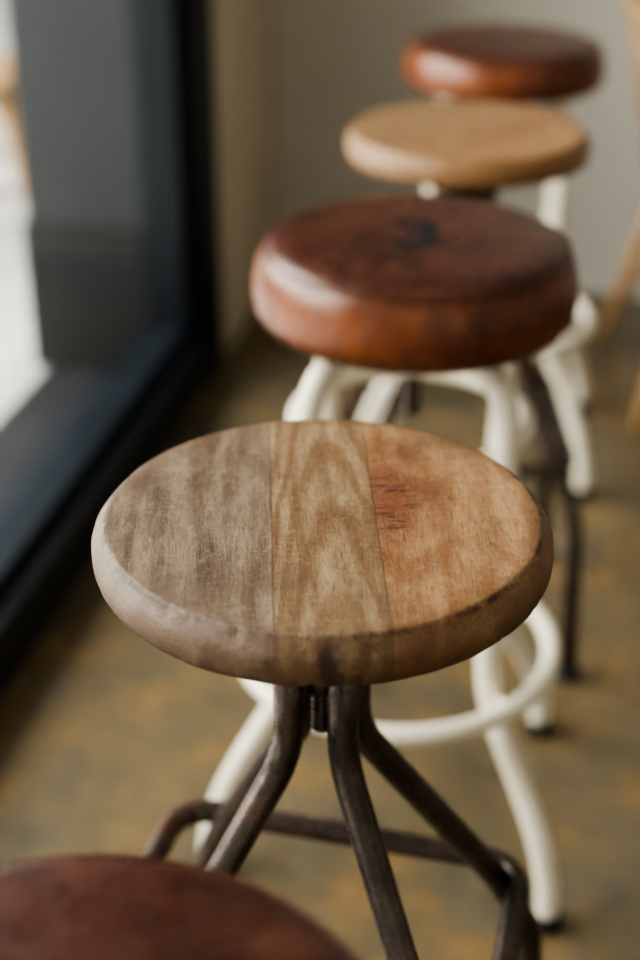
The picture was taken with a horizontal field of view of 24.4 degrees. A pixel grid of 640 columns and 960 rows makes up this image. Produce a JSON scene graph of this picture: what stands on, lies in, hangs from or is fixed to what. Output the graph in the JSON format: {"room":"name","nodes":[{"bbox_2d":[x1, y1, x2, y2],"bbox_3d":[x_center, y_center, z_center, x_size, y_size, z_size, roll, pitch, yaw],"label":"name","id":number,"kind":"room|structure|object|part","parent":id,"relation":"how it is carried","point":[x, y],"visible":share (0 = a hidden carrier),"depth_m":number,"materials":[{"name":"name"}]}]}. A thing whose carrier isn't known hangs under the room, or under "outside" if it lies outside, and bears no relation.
{"room":"cafe","nodes":[
{"label":"cafe","id":0,"kind":"room"},
{"bbox_2d":[0,367,115,517],"bbox_3d":[-1.070,1.160,0.800,0.260,0.100,5.890,5,29,10],"label":"window sill","id":1,"kind":"structure","parent":0,"point":[41,418],"depth_m":3.10,"materials":[{"name":"stone"}]},
{"bbox_2d":[6,0,147,231],"bbox_3d":[-0.421,-1.815,2.943,0.270,2.470,0.800,5,29,10],"label":"wall","id":2,"kind":"structure","parent":0,"point":[75,65],"depth_m":3.06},
{"bbox_2d":[22,221,152,371],"bbox_3d":[-0.427,-0.578,3.599,0.280,0.330,0.810,5,29,10],"label":"plinth","id":3,"kind":"object","parent":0,"point":[89,289],"depth_m":3.24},
{"bbox_2d":[0,325,185,591],"bbox_3d":[-0.906,1.030,0.688,0.075,0.025,5.880,5,29,10],"label":"window frame","id":4,"kind":"structure","parent":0,"point":[34,509],"depth_m":2.70,"materials":[{"name":"black metal"}]},
{"bbox_2d":[212,0,278,355],"bbox_3d":[-0.225,-1.658,2.999,0.125,2.800,0.570,5,29,10],"label":"wall","id":5,"kind":"structure","parent":0,"point":[244,31],"depth_m":3.42,"materials":[{"name":"paint"}]},
{"bbox_2d":[135,0,223,368],"bbox_3d":[-0.297,-1.490,2.684,0.125,2.800,0.160,5,29,10],"label":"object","id":6,"kind":"structure","parent":5,"relation":"attached to","point":[157,21],"depth_m":3.07,"materials":[{"name":"paint"}]},
{"bbox_2d":[179,0,201,331],"bbox_3d":[-0.268,-1.435,2.683,0.016,2.495,0.040,5,29,10],"label":"bead","id":7,"kind":"object","parent":5,"relation":"attached to","point":[184,12],"visible":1,"depth_m":3.08},
{"bbox_2d":[0,292,639,959],"bbox_3d":[1.657,1.224,0.680,5.160,0.100,6.700,5,29,10],"label":"floor","id":8,"kind":"structure","parent":0,"point":[105,732],"depth_m":2.16,"materials":[{"name":"concrete"}]},
{"bbox_2d":[0,329,214,696],"bbox_3d":[-0.880,1.073,0.745,0.115,0.105,5.950,5,29,10],"label":"bottom rail","id":9,"kind":"object","parent":8,"relation":"on","point":[37,589],"visible":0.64,"depth_m":2.58,"materials":[{"name":"black metal"}]},
{"bbox_2d":[0,854,360,959],"bbox_3d":[-0.141,0.627,0.841,0.470,0.802,0.429,0,28,0],"label":"bar stool","id":10,"kind":"object","parent":8,"relation":"on","point":[79,906],"visible":1,"depth_m":0.75,"materials":[{"name":"brown leather"}]},
{"bbox_2d":[91,419,553,959],"bbox_3d":[0.002,0.382,1.288,0.407,0.812,0.406,5,29,10],"label":"wooden bar stool","id":11,"kind":"object","parent":8,"relation":"on","point":[321,562],"visible":0.98,"depth_m":1.09,"materials":[{"name":"brown wood"}]},
{"bbox_3d":[-0.071,0.361,1.414,0.025,0.709,0.246,-16,32,-27],"label":"leg","id":12,"kind":"part","parent":11,"relation":"part of","materials":[{"name":"metal"}]},
{"bbox_3d":[-0.119,0.452,1.243,0.246,0.709,0.025,-16,32,-27],"label":"leg","id":13,"kind":"part","parent":11,"relation":"part of","materials":[{"name":"metal"}]},
{"bbox_3d":[0.002,0.041,1.105,0.342,0.037,0.342,-1,28,-2],"label":"seat","id":14,"kind":"part","parent":11,"relation":"part of","materials":[{"name":"brown wood"}]},
{"bbox_3d":[-0.015,0.425,1.302,0.378,0.023,0.378,5,29,10],"label":"footrest frame","id":15,"kind":"part","parent":11,"relation":"part of","materials":[{"name":"metal"}]},
{"bbox_3d":[0.075,0.475,1.200,0.025,0.709,0.246,-16,32,-27],"label":"leg","id":16,"kind":"part","parent":11,"relation":"part of","materials":[{"name":"metal"}]},
{"bbox_3d":[0.123,0.384,1.371,0.246,0.709,0.025,-16,32,-27],"label":"leg","id":17,"kind":"part","parent":11,"relation":"part of","materials":[{"name":"metal"}]},
{"bbox_2d":[195,194,578,934],"bbox_3d":[0.104,0.083,1.837,0.472,0.823,0.445,5,29,10],"label":"bar stool","id":18,"kind":"object","parent":8,"relation":"on","point":[412,288],"visible":0.79,"depth_m":1.60,"materials":[{"name":"brown leather"}]},
{"bbox_3d":[-0.026,0.161,1.794,0.237,0.704,0.175,5,29,10],"label":"leg","id":19,"kind":"part","parent":18,"relation":"part of","materials":[{"name":"beige paint"}]},
{"bbox_3d":[0.013,0.075,1.954,0.029,0.704,0.279,-21,34,-34],"label":"leg","id":20,"kind":"part","parent":18,"relation":"part of","materials":[{"name":"beige paint"}]},
{"bbox_3d":[0.107,-0.231,1.659,0.364,0.100,0.364,5,29,10],"label":"seat","id":21,"kind":"part","parent":18,"relation":"part of","materials":[{"name":"leather"}]},
{"bbox_3d":[0.202,0.185,1.748,0.029,0.704,0.279,-21,34,-34],"label":"leg","id":22,"kind":"part","parent":18,"relation":"part of","materials":[{"name":"beige paint"}]},
{"bbox_3d":[0.224,0.086,1.935,0.279,0.704,0.029,-21,34,-34],"label":"leg","id":23,"kind":"part","parent":18,"relation":"part of","materials":[{"name":"beige paint"}]},
{"bbox_2d":[339,101,590,683],"bbox_3d":[0.206,-0.136,2.263,0.396,0.808,0.391,0,28,1],"label":"wooden bar stool","id":24,"kind":"object","parent":8,"relation":"on","point":[467,149],"visible":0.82,"depth_m":2.09,"materials":[{"name":"brown wood"}]},
{"bbox_3d":[0.110,-0.150,2.371,0.025,0.709,0.246,-24,37,-38],"label":"leg","id":25,"kind":"part","parent":24,"relation":"part of","materials":[{"name":"metal"}]},
{"bbox_3d":[0.106,-0.056,2.194,0.246,0.709,0.025,-24,37,-38],"label":"leg","id":26,"kind":"part","parent":24,"relation":"part of","materials":[{"name":"metal"}]},
{"bbox_3d":[0.191,-0.095,2.276,0.367,0.023,0.367,0,28,1],"label":"footrest frame","id":27,"kind":"part","parent":24,"relation":"part of","materials":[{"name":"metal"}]},
{"bbox_3d":[0.208,-0.476,2.081,0.342,0.037,0.342,15,32,26],"label":"seat","id":28,"kind":"part","parent":24,"relation":"part of","materials":[{"name":"brown wood"}]},
{"bbox_3d":[0.310,-0.148,2.368,0.246,0.709,0.025,-24,37,-38],"label":"leg","id":29,"kind":"part","parent":24,"relation":"part of","materials":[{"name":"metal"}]},
{"bbox_3d":[0.306,-0.054,2.191,0.025,0.709,0.246,-24,37,-38],"label":"leg","id":30,"kind":"part","parent":24,"relation":"part of","materials":[{"name":"metal"}]},
{"bbox_2d":[360,23,605,500],"bbox_3d":[0.321,-0.431,2.816,0.471,0.808,0.439,5,29,10],"label":"bar stool","id":31,"kind":"object","parent":8,"relation":"on","point":[543,67],"visible":0.44,"depth_m":2.57,"materials":[{"name":"brown leather"}]},
{"bbox_3d":[0.200,-0.356,2.761,0.281,0.704,0.065,-11,30,-19],"label":"leg","id":32,"kind":"part","parent":31,"relation":"part of","materials":[{"name":"beige paint"}]},
{"bbox_3d":[0.330,-0.748,2.639,0.357,0.082,0.357,5,29,10],"label":"seat","id":33,"kind":"part","parent":31,"relation":"part of","materials":[{"name":"leather"}]},
{"bbox_3d":[0.420,-0.335,2.723,0.029,0.704,0.279,-20,34,-32],"label":"leg","id":34,"kind":"part","parent":31,"relation":"part of","materials":[{"name":"beige paint"}]},
{"bbox_3d":[0.450,-0.434,2.909,0.279,0.704,0.029,-20,34,-32],"label":"leg","id":35,"kind":"part","parent":31,"relation":"part of","materials":[{"name":"beige paint"}]},
{"bbox_2d":[595,0,639,431],"bbox_3d":[0.867,-0.568,3.058,0.525,0.817,0.489,0,28,0],"label":"dining chair","id":36,"kind":"object","parent":8,"relation":"on","point":[628,275],"visible":1,"depth_m":3.30,"materials":[{"name":"brown wood"}]},
{"bbox_3d":[0.704,-0.487,3.311,0.041,0.436,0.162,-23,36,-36],"label":"leg","id":37,"kind":"part","parent":36,"relation":"part of","materials":[{"name":"brown wood"}]},
{"bbox_3d":[0.646,-0.911,2.875,0.083,0.038,0.454,0,28,0],"label":"rail","id":38,"kind":"part","parent":36,"relation":"part of","materials":[{"name":"brown wood"}]},
{"bbox_3d":[0.704,-0.313,2.985,0.041,0.436,0.162,23,36,36],"label":"leg","id":39,"kind":"part","parent":36,"relation":"part of","materials":[{"name":"brown wood"}]},
{"bbox_2d":[276,0,639,296],"bbox_3d":[2.309,-1.579,2.850,5.160,2.800,0.100,5,29,10],"label":"wall","id":40,"kind":"structure","parent":0,"point":[340,62],"depth_m":3.61,"materials":[{"name":"paint"}]},
{"label":"outside","id":41,"kind":"structure","parent":0,"visible":0},
{"bbox_2d":[0,0,46,418],"bbox_3d":[-4.411,-0.625,4.144,7.790,0.100,18.000,5,29,10],"label":"pavement","id":42,"kind":"structure","parent":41,"point":[18,370],"depth_m":3.75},
{"bbox_2d":[0,51,25,206],"bbox_3d":[-0.976,-1.045,3.951,0.525,0.817,0.489,-4,28,-8],"label":"dining chair","id":43,"kind":"object","parent":42,"relation":"on","point":[8,110],"visible":0.33,"depth_m":3.86,"materials":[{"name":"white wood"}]},
{"bbox_3d":[-0.994,-1.072,3.934,0.400,0.025,0.400,-4,28,-8],"label":"seat","id":44,"kind":"part","parent":43,"relation":"part of","materials":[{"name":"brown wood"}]},
{"bbox_3d":[-0.843,-0.974,4.224,0.041,0.436,0.162,17,33,29],"label":"leg","id":45,"kind":"part","parent":43,"relation":"part of","materials":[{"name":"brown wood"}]}
]}

